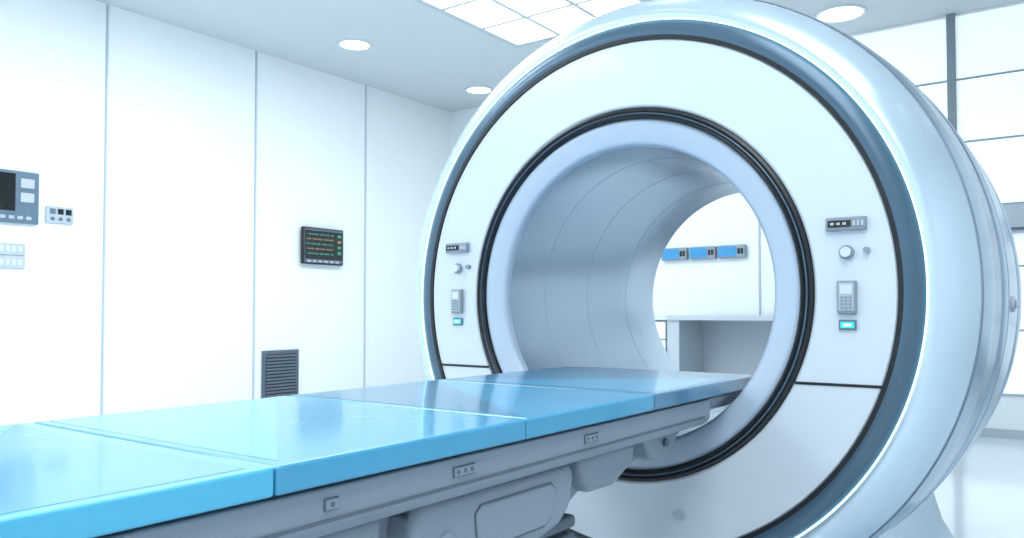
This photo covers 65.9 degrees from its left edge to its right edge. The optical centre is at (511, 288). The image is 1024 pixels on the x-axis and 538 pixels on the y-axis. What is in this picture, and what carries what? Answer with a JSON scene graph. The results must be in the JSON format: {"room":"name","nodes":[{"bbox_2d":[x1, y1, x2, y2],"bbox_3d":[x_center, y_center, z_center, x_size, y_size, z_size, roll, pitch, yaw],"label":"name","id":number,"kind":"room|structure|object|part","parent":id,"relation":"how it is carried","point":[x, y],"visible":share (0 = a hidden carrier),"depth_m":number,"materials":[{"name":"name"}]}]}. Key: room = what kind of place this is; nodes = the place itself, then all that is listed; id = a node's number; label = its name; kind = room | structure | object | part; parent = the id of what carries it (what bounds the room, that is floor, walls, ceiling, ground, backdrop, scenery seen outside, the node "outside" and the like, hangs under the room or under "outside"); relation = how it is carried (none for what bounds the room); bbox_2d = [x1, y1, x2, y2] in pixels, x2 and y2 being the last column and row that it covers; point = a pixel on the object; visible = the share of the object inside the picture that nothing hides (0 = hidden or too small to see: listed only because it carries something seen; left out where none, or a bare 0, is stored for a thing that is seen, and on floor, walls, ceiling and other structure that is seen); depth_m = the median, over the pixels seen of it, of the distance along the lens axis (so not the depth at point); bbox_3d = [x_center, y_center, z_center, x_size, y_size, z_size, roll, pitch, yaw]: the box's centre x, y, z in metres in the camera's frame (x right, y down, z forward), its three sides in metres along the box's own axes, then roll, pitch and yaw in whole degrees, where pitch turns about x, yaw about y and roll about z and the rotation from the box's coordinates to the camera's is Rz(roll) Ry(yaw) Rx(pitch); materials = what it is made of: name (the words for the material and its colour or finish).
{"room":"radiology room","nodes":[
{"label":"radiology room","id":0,"kind":"room"},
{"bbox_2d":[0,0,450,425],"bbox_3d":[-3.341,-0.495,4.792,0.100,3.000,9.000,-1,-2,36],"label":"wall","id":1,"kind":"structure","parent":0,"point":[181,142],"depth_m":5.95,"materials":[{"name":"paint"}]},
{"bbox_2d":[0,256,24,268],"bbox_3d":[-3.145,-0.167,4.952,0.018,0.072,0.165,-1,-2,36],"label":"wall socket","id":2,"kind":"object","parent":1,"relation":"attached to","point":[5,261],"visible":1,"depth_m":4.96,"materials":[{"name":"white plastic"}]},
{"bbox_2d":[5,259,9,264],"bbox_3d":[-3.150,-0.169,4.933,0.004,0.035,0.025,-1,-2,36],"label":"socket","id":3,"kind":"object","parent":2,"relation":"attached to","point":[7,261],"depth_m":4.93,"materials":[{"name":"white plastic"}]},
{"bbox_2d":[0,242,24,254],"bbox_3d":[-3.145,-0.252,4.955,0.018,0.072,0.165,-1,-2,36],"label":"wall socket","id":4,"kind":"object","parent":1,"relation":"attached to","point":[5,248],"visible":1,"depth_m":4.96,"materials":[{"name":"white plastic"}]},
{"bbox_2d":[0,169,38,224],"bbox_3d":[-3.155,-0.581,4.941,0.030,0.330,0.355,-1,-2,36],"label":"wall control panel","id":5,"kind":"object","parent":1,"relation":"attached to","point":[24,209],"visible":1,"depth_m":5.00,"materials":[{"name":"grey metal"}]},
{"bbox_2d":[0,172,15,210],"bbox_3d":[-3.174,-0.610,4.888,0.004,0.235,0.185,-1,-2,36],"label":"screen","id":6,"kind":"object","parent":5,"relation":"attached to","point":[7,180],"visible":1,"depth_m":4.93,"materials":[{"name":"black glass"}]},
{"bbox_2d":[20,192,33,202],"bbox_3d":[-3.077,-0.579,5.017,0.007,0.060,0.080,-1,-2,36],"label":"block","id":7,"kind":"object","parent":5,"relation":"attached to","point":[25,197],"visible":1,"depth_m":5.01,"materials":[{"name":"white plastic"}]},
{"bbox_2d":[21,178,34,188],"bbox_3d":[-3.077,-0.669,5.020,0.007,0.060,0.080,-1,-2,36],"label":"block","id":8,"kind":"object","parent":5,"relation":"attached to","point":[25,183],"visible":1,"depth_m":5.02,"materials":[{"name":"white plastic"}]},
{"bbox_2d":[45,206,73,223],"bbox_3d":[-2.971,-0.486,5.191,0.030,0.108,0.170,-1,-2,36],"label":"wall switch plate","id":9,"kind":"object","parent":1,"relation":"attached to","point":[53,214],"visible":1,"depth_m":5.18,"materials":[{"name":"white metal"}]},
{"bbox_2d":[100,4,107,414],"bbox_3d":[-2.805,-0.516,5.442,0.004,2.919,0.020,-1,-2,36],"label":"joint","id":10,"kind":"object","parent":1,"relation":"attached to","point":[106,4],"visible":0.64,"depth_m":5.44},
{"bbox_2d":[252,51,256,398],"bbox_3d":[-2.091,-0.487,6.425,0.004,2.919,0.020,-1,-2,36],"label":"joint","id":11,"kind":"object","parent":1,"relation":"attached to","point":[255,51],"visible":0.64,"depth_m":6.42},
{"bbox_2d":[261,349,298,397],"bbox_3d":[-1.927,0.734,6.589,0.034,0.447,0.366,-1,-2,36],"label":"air vent","id":12,"kind":"object","parent":1,"relation":"in","point":[279,368],"visible":0.76,"depth_m":6.57,"materials":[{"name":"grey metal"}]},
{"bbox_2d":[301,226,342,265],"bbox_3d":[-1.671,-0.373,6.948,0.064,0.320,0.455,-1,-2,36],"label":"wall monitor","id":13,"kind":"object","parent":1,"relation":"attached to","point":[319,246],"visible":1,"depth_m":6.91,"materials":[{"name":"black plastic"}]},
{"bbox_2d":[363,85,365,387],"bbox_3d":[-1.377,-0.459,7.407,0.004,2.919,0.020,-1,-2,36],"label":"joint","id":14,"kind":"object","parent":1,"relation":"attached to","point":[365,85],"visible":0.64,"depth_m":7.40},
{"bbox_2d":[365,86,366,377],"bbox_3d":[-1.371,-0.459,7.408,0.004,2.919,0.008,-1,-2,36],"label":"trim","id":15,"kind":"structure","parent":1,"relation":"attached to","point":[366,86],"depth_m":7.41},
{"bbox_2d":[95,0,1023,111],"bbox_3d":[-0.040,-2.115,2.440,8.260,0.100,9.200,-1,-2,36],"label":"ceiling","id":16,"kind":"structure","parent":0,"point":[420,53],"depth_m":6.06,"materials":[{"name":"paint"}]},
{"bbox_2d":[337,38,372,50],"bbox_3d":[-1.253,-1.946,6.297,0.280,0.012,0.280,-1,-2,36],"label":"recessed light","id":17,"kind":"object","parent":16,"relation":"in","point":[351,44],"visible":1,"depth_m":6.29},
{"bbox_2d":[464,85,492,94],"bbox_3d":[-0.318,-1.908,7.583,0.280,0.012,0.280,-1,-2,36],"label":"recessed light","id":18,"kind":"object","parent":16,"relation":"in","point":[477,89],"visible":1,"depth_m":7.56,"materials":[{"name":"white plastic"}]},
{"bbox_2d":[414,0,649,47],"bbox_3d":[-0.547,-2.001,4.462,1.300,0.007,3.760,-1,-2,36],"label":"frame","id":19,"kind":"object","parent":16,"relation":"attached to","point":[422,2],"visible":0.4,"depth_m":5.69,"materials":[{"name":"white metal"}]},
{"bbox_2d":[423,0,469,8],"bbox_3d":[-0.470,-1.973,5.259,0.363,0.008,0.416,-1,-2,36],"label":"diffuser","id":20,"kind":"object","parent":19,"relation":"attached to","point":[441,4],"visible":1,"depth_m":5.42,"materials":[{"name":"white plastic"}]},
{"bbox_2d":[445,0,521,27],"bbox_3d":[-0.200,-1.962,5.631,0.363,0.008,0.416,-1,-2,36],"label":"diffuser","id":21,"kind":"object","parent":19,"relation":"attached to","point":[481,13],"visible":1,"depth_m":5.62,"materials":[{"name":"white plastic"}]},
{"bbox_2d":[486,19,555,44],"bbox_3d":[0.070,-1.951,6.003,0.363,0.008,0.416,-1,-2,36],"label":"diffuser","id":22,"kind":"object","parent":19,"relation":"attached to","point":[522,31],"visible":1,"depth_m":6.00,"materials":[{"name":"white plastic"}]},
{"bbox_2d":[497,0,569,15],"bbox_3d":[0.129,-1.969,5.392,0.363,0.008,0.416,-1,-2,36],"label":"diffuser","id":23,"kind":"object","parent":19,"relation":"attached to","point":[525,7],"visible":1,"depth_m":5.47,"materials":[{"name":"white plastic"}]},
{"bbox_2d":[530,6,592,33],"bbox_3d":[0.399,-1.958,5.764,0.363,0.008,0.416,-1,-2,36],"label":"diffuser","id":24,"kind":"object","parent":19,"relation":"attached to","point":[561,21],"visible":0.79,"depth_m":5.71,"materials":[{"name":"white plastic"}]},
{"bbox_2d":[578,0,640,15],"bbox_3d":[0.728,-1.965,5.525,0.363,0.008,0.416,-1,-2,36],"label":"diffuser","id":25,"kind":"object","parent":19,"relation":"attached to","point":[596,7],"visible":0.55,"depth_m":5.47,"materials":[{"name":"white plastic"}]},
{"bbox_2d":[814,4,866,23],"bbox_3d":[2.347,-1.965,5.647,0.350,0.012,0.350,-1,-2,36],"label":"recessed light","id":26,"kind":"object","parent":16,"relation":"in","point":[842,13],"visible":0.98,"depth_m":5.63,"materials":[{"name":"white plastic"}]},
{"bbox_2d":[451,1,1023,430],"bbox_3d":[2.634,-0.458,6.075,8.260,3.000,0.100,-1,-2,36],"label":"wall","id":27,"kind":"structure","parent":0,"point":[719,286],"depth_m":6.63,"materials":[{"name":"paint"}]},
{"bbox_2d":[661,247,688,260],"bbox_3d":[1.414,-0.303,6.862,0.235,0.105,0.054,-1,-2,36],"label":"controller","id":28,"kind":"object","parent":27,"relation":"attached to","point":[669,254],"visible":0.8,"depth_m":6.83,"materials":[{"name":"blue plastic"}]},
{"bbox_2d":[689,246,716,259],"bbox_3d":[1.620,-0.307,6.712,0.235,0.105,0.054,-1,-2,36],"label":"controller","id":29,"kind":"object","parent":27,"relation":"attached to","point":[705,252],"visible":1,"depth_m":6.68,"materials":[{"name":"blue plastic"}]},
{"bbox_2d":[717,244,746,257],"bbox_3d":[1.827,-0.311,6.562,0.235,0.105,0.054,-1,-2,36],"label":"panel","id":30,"kind":"object","parent":27,"relation":"attached to","point":[724,251],"visible":1,"depth_m":6.54,"materials":[{"name":"blue plastic"}]},
{"bbox_2d":[758,221,760,314],"bbox_3d":[2.021,-0.477,6.456,0.016,2.939,0.006,-1,-2,36],"label":"trim","id":31,"kind":"structure","parent":27,"relation":"attached to","point":[759,245],"depth_m":6.45,"materials":[{"name":"grey metal"}]},
{"bbox_2d":[852,19,946,84],"bbox_3d":[2.687,-1.713,6.005,1.094,0.451,0.010,-1,-2,36],"label":"pane","id":32,"kind":"object","parent":27,"relation":"attached to","point":[918,51],"visible":0.43,"depth_m":5.80,"materials":[{"name":"white glass"}]},
{"bbox_2d":[916,80,946,86],"bbox_3d":[2.686,-1.481,5.997,1.094,0.014,0.014,-1,-2,36],"label":"rail","id":33,"kind":"object","parent":27,"relation":"attached to","point":[933,83],"visible":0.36,"depth_m":5.72,"materials":[{"name":"grey metal"}]},
{"bbox_2d":[918,83,947,118],"bbox_3d":[2.687,-1.256,5.992,1.094,0.436,0.010,-1,-2,36],"label":"pane","id":34,"kind":"object","parent":27,"relation":"attached to","point":[937,93],"visible":0.21,"depth_m":5.70,"materials":[{"name":"glass"}]},
{"bbox_2d":[946,13,956,130],"bbox_3d":[3.146,-0.501,5.623,0.056,2.938,0.030,-1,-2,36],"label":"mullion","id":35,"kind":"object","parent":27,"relation":"attached to","point":[950,18],"visible":0.36,"depth_m":5.64,"materials":[{"name":"grey metal"}]},
{"bbox_2d":[955,3,1023,78],"bbox_3d":[3.638,-1.733,5.315,1.144,0.451,0.010,-1,-2,36],"label":"pane","id":36,"kind":"object","parent":27,"relation":"attached to","point":[989,41],"visible":1,"depth_m":5.52,"materials":[{"name":"white glass"}]},
{"bbox_2d":[956,71,1023,140],"bbox_3d":[3.638,-1.276,5.301,1.144,0.436,0.010,-1,-2,36],"label":"pane","id":37,"kind":"object","parent":27,"relation":"attached to","point":[989,106],"visible":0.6,"depth_m":5.51,"materials":[{"name":"glass"}]},
{"bbox_2d":[956,69,1023,80],"bbox_3d":[3.636,-1.501,5.306,1.144,0.014,0.014,-1,-2,36],"label":"rail","id":38,"kind":"object","parent":27,"relation":"attached to","point":[1019,70],"visible":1,"depth_m":5.51,"materials":[{"name":"grey metal"}]},
{"bbox_2d":[964,134,1023,142],"bbox_3d":[3.636,-1.051,5.293,1.144,0.014,0.014,-1,-2,36],"label":"rail","id":39,"kind":"object","parent":27,"relation":"attached to","point":[1022,135],"visible":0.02,"depth_m":5.49,"materials":[{"name":"grey metal"}]},
{"bbox_2d":[966,136,1023,202],"bbox_3d":[3.638,-0.821,5.288,1.144,0.446,0.010,-1,-2,36],"label":"pane","id":40,"kind":"object","parent":27,"relation":"attached to","point":[1002,160],"visible":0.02,"depth_m":5.45,"materials":[{"name":"glass"}]},
{"bbox_2d":[980,428,1023,439],"bbox_3d":[2.606,1.010,5.983,8.048,0.060,0.012,-1,-2,36],"label":"baseboard","id":41,"kind":"structure","parent":27,"relation":"attached to","point":[987,432],"depth_m":5.42,"materials":[{"name":"grey"}]},
{"bbox_2d":[1002,203,1023,233],"bbox_3d":[3.576,-0.480,5.236,0.590,0.195,0.118,-1,-2,36],"label":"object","id":42,"kind":"object","parent":27,"relation":"attached to","point":[1014,213],"visible":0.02,"depth_m":5.31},
{"bbox_2d":[1002,393,1023,395],"bbox_3d":[3.636,0.718,5.242,1.144,0.014,0.014,-1,-2,36],"label":"rail","id":43,"kind":"object","parent":27,"relation":"attached to","point":[1006,394],"visible":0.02,"depth_m":5.39,"materials":[{"name":"grey metal"}]},
{"bbox_2d":[1003,331,1023,393],"bbox_3d":[3.638,0.498,5.250,1.144,0.426,0.010,-1,-2,36],"label":"pane","id":44,"kind":"object","parent":27,"relation":"attached to","point":[1015,383],"visible":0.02,"depth_m":5.38,"materials":[{"name":"white glass"}]},
{"bbox_2d":[1013,233,1023,264],"bbox_3d":[3.638,-0.376,5.275,1.144,0.416,0.010,-1,-2,36],"label":"pane","id":45,"kind":"object","parent":27,"relation":"attached to","point":[1018,238],"visible":0.02,"depth_m":5.39,"materials":[{"name":"white glass"}]},
{"bbox_2d":[1020,267,1023,328],"bbox_3d":[3.638,0.058,5.262,1.144,0.426,0.010,-1,-2,36],"label":"pane","id":46,"kind":"object","parent":27,"relation":"attached to","point":[1021,268],"visible":0.02,"depth_m":5.38,"materials":[{"name":"white glass"}]},
{"bbox_2d":[934,436,1023,537],"bbox_3d":[-0.040,0.984,2.350,8.260,0.100,9.200,-1,-2,36],"label":"floor","id":47,"kind":"structure","parent":0,"point":[982,496],"depth_m":3.79,"materials":[{"name":"tile"}]},
{"bbox_2d":[0,367,751,537],"bbox_3d":[-0.342,0.560,1.327,0.624,0.688,2.668,-1,-2,36],"label":"table","id":48,"kind":"object","parent":47,"relation":"on","point":[500,455],"visible":0.98,"depth_m":1.16,"materials":[{"name":"plastic"}]},
{"bbox_2d":[0,423,273,537],"bbox_3d":[-0.675,0.220,0.879,0.624,0.035,0.516,-1,-2,36],"label":"cushion","id":49,"kind":"object","parent":48,"relation":"on","point":[57,481],"depth_m":0.85,"materials":[{"name":"plastic"}]},
{"bbox_2d":[33,396,524,495],"bbox_3d":[-0.375,0.232,1.291,0.624,0.035,0.500,-1,-2,36],"label":"cushion","id":50,"kind":"object","parent":48,"relation":"on","point":[306,445],"depth_m":1.17,"materials":[{"name":"plastic"}]},
{"bbox_3d":[-0.224,0.268,0.983,0.001,0.012,0.020,-1,-2,36],"label":"badge plate","id":51,"kind":"part","parent":48,"relation":"part of","materials":[{"name":"grey plastic"}]},
{"bbox_3d":[-0.430,0.285,1.213,0.600,0.064,2.330,-1,-2,36],"label":"bed rail","id":52,"kind":"part","parent":48,"relation":"part of","materials":[{"name":"blue plastic"}]},
{"bbox_3d":[-0.071,0.274,1.193,0.001,0.012,0.048,-1,-2,36],"label":"badge plate","id":53,"kind":"part","parent":48,"relation":"part of","materials":[{"name":"grey plastic"}]},
{"bbox_2d":[289,380,653,438],"bbox_3d":[-0.086,0.244,1.688,0.624,0.035,0.478,-1,-2,36],"label":"cushion","id":54,"kind":"object","parent":48,"relation":"on","point":[545,412],"depth_m":1.59,"materials":[{"name":"plastic"}]},
{"bbox_3d":[0.007,0.384,1.343,0.012,0.071,0.229,-1,-2,36],"label":"housing panel","id":55,"kind":"part","parent":48,"relation":"part of","materials":[{"name":"grey plastic"}]},
{"bbox_3d":[0.153,0.283,1.501,0.001,0.012,0.048,-1,-2,36],"label":"badge plate","id":56,"kind":"part","parent":48,"relation":"part of","materials":[{"name":"grey plastic"}]},
{"bbox_2d":[441,367,751,409],"bbox_3d":[0.248,0.257,2.149,0.624,0.035,0.658,-1,-2,36],"label":"cushion","id":57,"kind":"object","parent":48,"relation":"on","point":[669,390],"depth_m":2.04,"materials":[{"name":"plastic"}]},
{"bbox_2d":[655,317,666,351],"bbox_3d":[0.922,0.654,6.902,1.200,0.825,0.497,-1,-2,36],"label":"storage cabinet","id":58,"kind":"object","parent":47,"relation":"on","point":[661,322],"visible":0.06,"depth_m":6.40,"materials":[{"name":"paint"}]},
{"bbox_2d":[655,317,665,319],"bbox_3d":[0.922,0.254,6.913,1.200,0.025,0.497,-1,-2,36],"label":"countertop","id":59,"kind":"structure","parent":58,"relation":"on","point":[656,318],"depth_m":6.40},
{"bbox_3d":[1.022,0.340,6.555,0.550,0.137,0.020,-1,-2,36],"label":"drawer","id":60,"kind":"part","parent":58,"relation":"part of","materials":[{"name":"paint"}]},
{"bbox_2d":[416,0,1021,537],"bbox_3d":[0.631,0.032,2.675,1.816,1.822,1.109,-1,-2,36],"label":"scanner","id":61,"kind":"object","parent":47,"relation":"on","point":[552,216],"visible":0.87,"depth_m":2.06,"materials":[{"name":"white plastic"},{"name":"blue-gray plastic"},{"name":"black rubber"}]},
{"bbox_3d":[-0.183,-0.067,2.594,0.024,0.024,0.014,-1,-2,36],"label":"knob","id":62,"kind":"part","parent":61,"relation":"part of","materials":[{"name":"white plastic"}]},
{"bbox_3d":[-0.179,-0.067,2.600,0.034,0.034,0.008,-1,-2,36],"label":"knob","id":63,"kind":"part","parent":61,"relation":"part of","materials":[{"name":"white plastic"}]},
{"bbox_3d":[0.796,-0.088,1.883,0.024,0.024,0.014,-1,-2,36],"label":"knob","id":64,"kind":"part","parent":61,"relation":"part of","materials":[{"name":"white plastic"}]},
{"bbox_3d":[0.800,-0.088,1.889,0.034,0.034,0.008,-1,-2,36],"label":"knob","id":65,"kind":"part","parent":61,"relation":"part of","materials":[{"name":"white plastic"}]},
{"bbox_3d":[0.836,-0.093,1.861,0.014,0.014,0.012,-1,-2,36],"label":"knob","id":66,"kind":"part","parent":61,"relation":"part of","materials":[{"name":"grey plastic"}]},
{"bbox_2d":[666,315,773,375],"bbox_3d":[1.998,0.622,6.051,1.500,0.840,0.565,-1,-2,36],"label":"desk","id":67,"kind":"object","parent":47,"relation":"on","point":[731,344],"visible":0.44,"depth_m":6.41,"materials":[{"name":"white laminate"}]},
{"bbox_3d":[1.437,0.654,6.470,0.100,0.800,0.545,-1,-2,36],"label":"panel","id":68,"kind":"part","parent":67,"relation":"part of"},
{"bbox_3d":[2.134,0.597,6.240,1.300,0.700,0.030,-1,-2,36],"label":"panel","id":69,"kind":"part","parent":67,"relation":"part of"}
]}

